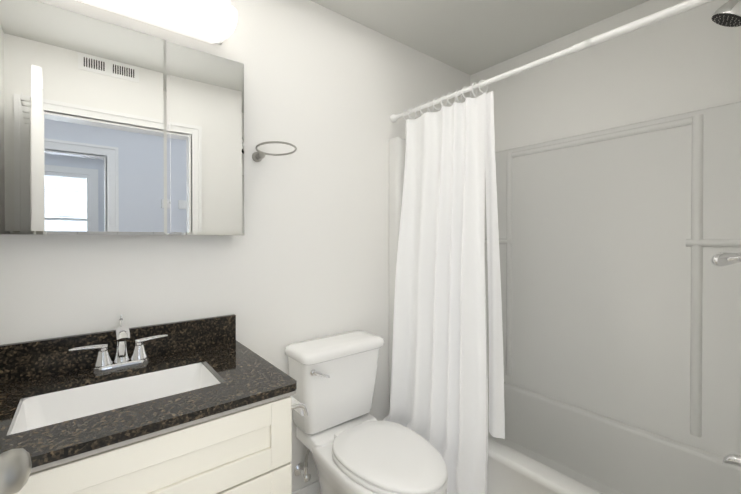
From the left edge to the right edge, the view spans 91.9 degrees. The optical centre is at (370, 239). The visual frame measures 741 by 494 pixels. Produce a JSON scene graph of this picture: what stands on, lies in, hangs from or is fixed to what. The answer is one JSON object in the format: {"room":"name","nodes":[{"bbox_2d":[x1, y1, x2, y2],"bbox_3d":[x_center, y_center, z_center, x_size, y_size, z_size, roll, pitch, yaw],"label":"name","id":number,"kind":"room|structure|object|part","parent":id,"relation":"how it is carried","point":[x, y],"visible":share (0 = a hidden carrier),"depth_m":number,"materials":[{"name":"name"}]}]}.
{"room":"bathroom","nodes":[
{"label":"bathroom","id":0,"kind":"room"},
{"bbox_2d":[0,0,469,491],"bbox_3d":[-0.298,0.070,1.798,2.703,2.440,0.120,0,0,-39],"label":"wall","id":1,"kind":"structure","parent":0,"point":[328,93],"depth_m":1.64,"materials":[{"name":"white paint"}]},
{"bbox_2d":[0,0,243,234],"bbox_3d":[-0.848,-0.356,1.208,0.808,0.679,0.106,0,0,-39],"label":"upper cabinet","id":2,"kind":"object","parent":1,"relation":"attached to","point":[106,128],"visible":1,"depth_m":1.15,"materials":[{"name":"silver metal"}]},
{"bbox_3d":[-0.921,-0.356,1.084,0.538,0.679,0.006,0,0,-39],"label":"door","id":3,"kind":"part","parent":2,"relation":"part of","materials":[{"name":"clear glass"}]},
{"label":"door","id":4,"kind":"part","parent":2,"relation":"part of","materials":[{"name":"silver metal"}]},
{"bbox_2d":[77,0,236,44],"bbox_3d":[-0.832,-0.873,1.211,0.722,0.197,0.116,0,0,-39],"label":"wall lamp","id":5,"kind":"object","parent":1,"relation":"attached to","point":[212,21],"visible":1,"depth_m":1.29,"materials":[{"name":"white plastic"}]},
{"bbox_2d":[252,141,296,161],"bbox_3d":[-0.403,-0.364,1.502,0.166,0.052,0.206,0,0,-39],"label":"towel ring","id":6,"kind":"object","parent":1,"relation":"attached to","point":[259,156],"visible":1,"depth_m":1.51,"materials":[{"name":"silver metal"}]},
{"bbox_2d":[292,480,319,493],"bbox_3d":[-0.230,1.234,1.774,0.869,0.113,0.012,0,0,-39],"label":"baseboard","id":7,"kind":"structure","parent":1,"relation":"attached to","point":[313,488],"depth_m":1.72,"materials":[{"name":"white paint"}]},
{"bbox_2d":[310,0,648,74],"bbox_3d":[0.915,-1.185,-0.412,7.000,0.100,5.074,0,0,-39],"label":"ceiling","id":8,"kind":"structure","parent":0,"point":[470,37],"depth_m":1.90,"materials":[{"name":"white paint"}]},
{"bbox_2d":[470,0,740,151],"bbox_3d":[1.261,0.069,1.918,0.120,2.440,1.644,0,0,-39],"label":"wall","id":9,"kind":"structure","parent":0,"point":[685,62],"depth_m":1.81,"materials":[{"name":"white paint"}]},
{"bbox_3d":[0.916,1.355,-0.396,7.000,0.100,5.074,0,0,-39],"label":"floor","id":10,"kind":"structure","parent":0,"visible":0},
{"bbox_2d":[0,314,307,493],"bbox_3d":[-0.675,0.776,1.061,0.866,1.038,0.563,0,0,-39],"label":"bathroom vanity","id":11,"kind":"object","parent":10,"relation":"on","point":[203,405],"visible":1,"depth_m":1.01,"materials":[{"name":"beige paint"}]},
{"bbox_2d":[11,362,219,433],"bbox_3d":[-0.705,0.512,1.043,0.505,0.130,0.335,0,0,-39],"label":"sink","id":12,"kind":"object","parent":11,"relation":"in","point":[49,406],"depth_m":1.13,"materials":[{"name":"white ceramic"}]},
{"bbox_2d":[69,314,167,370],"bbox_3d":[-0.830,0.340,1.198,0.274,0.168,0.115,0,0,-39],"label":"faucet","id":13,"kind":"object","parent":11,"relation":"on","point":[143,348],"depth_m":1.21,"materials":[{"name":"silver metal"}]},
{"bbox_3d":[-0.539,0.566,0.836,0.766,0.194,0.020,0,0,-39],"label":"drawer","id":14,"kind":"part","parent":11,"relation":"part of","materials":[{"name":"beige paint"}]},
{"bbox_3d":[-0.389,0.924,0.959,0.380,0.513,0.020,0,0,-39],"label":"door","id":15,"kind":"part","parent":11,"relation":"part of","materials":[{"name":"beige paint"}]},
{"bbox_3d":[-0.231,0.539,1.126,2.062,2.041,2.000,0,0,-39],"label":"arm","id":16,"kind":"part","parent":11,"relation":"part of"},
{"bbox_2d":[285,331,447,493],"bbox_3d":[-0.003,0.881,1.489,0.450,0.822,0.740,0,0,-39],"label":"toilet","id":17,"kind":"object","parent":10,"relation":"on","point":[348,441],"visible":1,"depth_m":1.52,"materials":[{"name":"white ceramic"}]},
{"bbox_3d":[-0.286,1.086,1.637,0.036,0.036,0.013,0,0,-39],"label":"stop handle","id":18,"kind":"part","parent":17,"relation":"part of","materials":[{"name":"silver metal"}]},
{"bbox_3d":[-0.204,0.570,1.516,0.075,0.047,0.012,0,0,-39],"label":"lever","id":19,"kind":"part","parent":17,"relation":"part of","materials":[{"name":"silver metal"}]},
{"bbox_3d":[-0.166,0.685,1.691,0.422,0.333,0.194,0,0,-39],"label":"tank","id":20,"kind":"part","parent":17,"relation":"part of","materials":[{"name":"white ceramic"}]},
{"bbox_3d":[-0.160,0.494,1.683,0.450,0.050,0.217,0,0,-39],"label":"lid","id":21,"kind":"part","parent":17,"relation":"part of","materials":[{"name":"white ceramic"}]},
{"bbox_3d":[0.006,1.081,1.479,0.366,0.422,0.711,0,0,-39],"label":"bowl","id":22,"kind":"part","parent":17,"relation":"part of","materials":[{"name":"white ceramic"}]},
{"bbox_3d":[0.080,0.859,1.406,0.372,0.020,0.495,0,0,-39],"label":"seat","id":23,"kind":"part","parent":17,"relation":"part of","materials":[{"name":"white plastic"}]},
{"bbox_2d":[389,0,740,493],"bbox_3d":[0.878,0.182,1.688,0.764,2.218,1.522,0,0,-39],"label":"tub surround","id":24,"kind":"object","parent":10,"relation":"on","point":[620,259],"visible":0.67,"depth_m":1.75,"materials":[{"name":"white plastic"}]},
{"bbox_2d":[485,239,511,243],"bbox_3d":[0.566,0.009,2.151,0.613,0.034,0.261,0,0,-39],"label":"shelf","id":25,"kind":"object","parent":24,"relation":"attached to","point":[501,241],"depth_m":2.27,"materials":[{"name":"white plastic"}]},
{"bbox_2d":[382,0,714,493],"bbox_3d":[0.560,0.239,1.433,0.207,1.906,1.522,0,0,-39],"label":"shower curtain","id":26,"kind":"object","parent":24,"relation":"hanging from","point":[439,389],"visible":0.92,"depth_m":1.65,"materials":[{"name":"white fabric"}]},
{"bbox_3d":[0.604,-0.692,1.463,0.044,0.044,1.522,0,0,-39],"label":"rail","id":27,"kind":"part","parent":26,"relation":"part of","materials":[{"name":"white plastic"}]},
{"bbox_2d":[389,377,740,493],"bbox_3d":[0.879,1.098,1.695,0.762,0.385,1.522,0,0,-39],"label":"tub","id":28,"kind":"object","parent":24,"relation":"in","point":[551,444],"depth_m":1.72,"materials":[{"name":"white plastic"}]},
{"bbox_3d":[0.883,0.168,1.693,0.733,1.474,1.414,0,0,-39],"label":"surround panel","id":29,"kind":"part","parent":24,"relation":"part of","materials":[{"name":"white plastic"}]},
{"bbox_3d":[1.146,-0.528,1.905,0.013,0.034,0.851,0,0,-39],"label":"surround rail","id":30,"kind":"part","parent":24,"relation":"part of","materials":[{"name":"white plastic"}]},
{"bbox_2d":[686,239,740,246],"bbox_3d":[1.255,0.015,1.292,0.613,0.034,0.285,0,0,-39],"label":"shelf","id":31,"kind":"object","parent":24,"relation":"attached to","point":[689,242],"depth_m":1.52,"materials":[{"name":"white plastic"}]},
{"bbox_3d":[1.219,0.067,1.229,0.076,0.052,0.072,0,0,-39],"label":"valve lever","id":32,"kind":"part","parent":24,"relation":"part of","materials":[{"name":"silver metal"}]},
{"bbox_2d":[723,452,740,466],"bbox_3d":[1.270,0.752,1.204,0.060,0.060,0.122,0,0,-39],"label":"tub faucet","id":33,"kind":"object","parent":24,"relation":"in","point":[732,458],"depth_m":1.22,"materials":[{"name":"silver metal"}]},
{"bbox_3d":[0.152,0.279,0.053,0.772,2.046,0.120,0,0,-39],"label":"door frame","id":34,"kind":"structure","parent":0,"visible":0},
{"bbox_2d":[0,448,31,493],"bbox_3d":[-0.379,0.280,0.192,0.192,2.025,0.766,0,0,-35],"label":"door knob","id":35,"kind":"object","parent":34,"relation":"attached to","point":[15,467],"depth_m":0.48,"materials":[{"name":"silver metal"}]}
]}

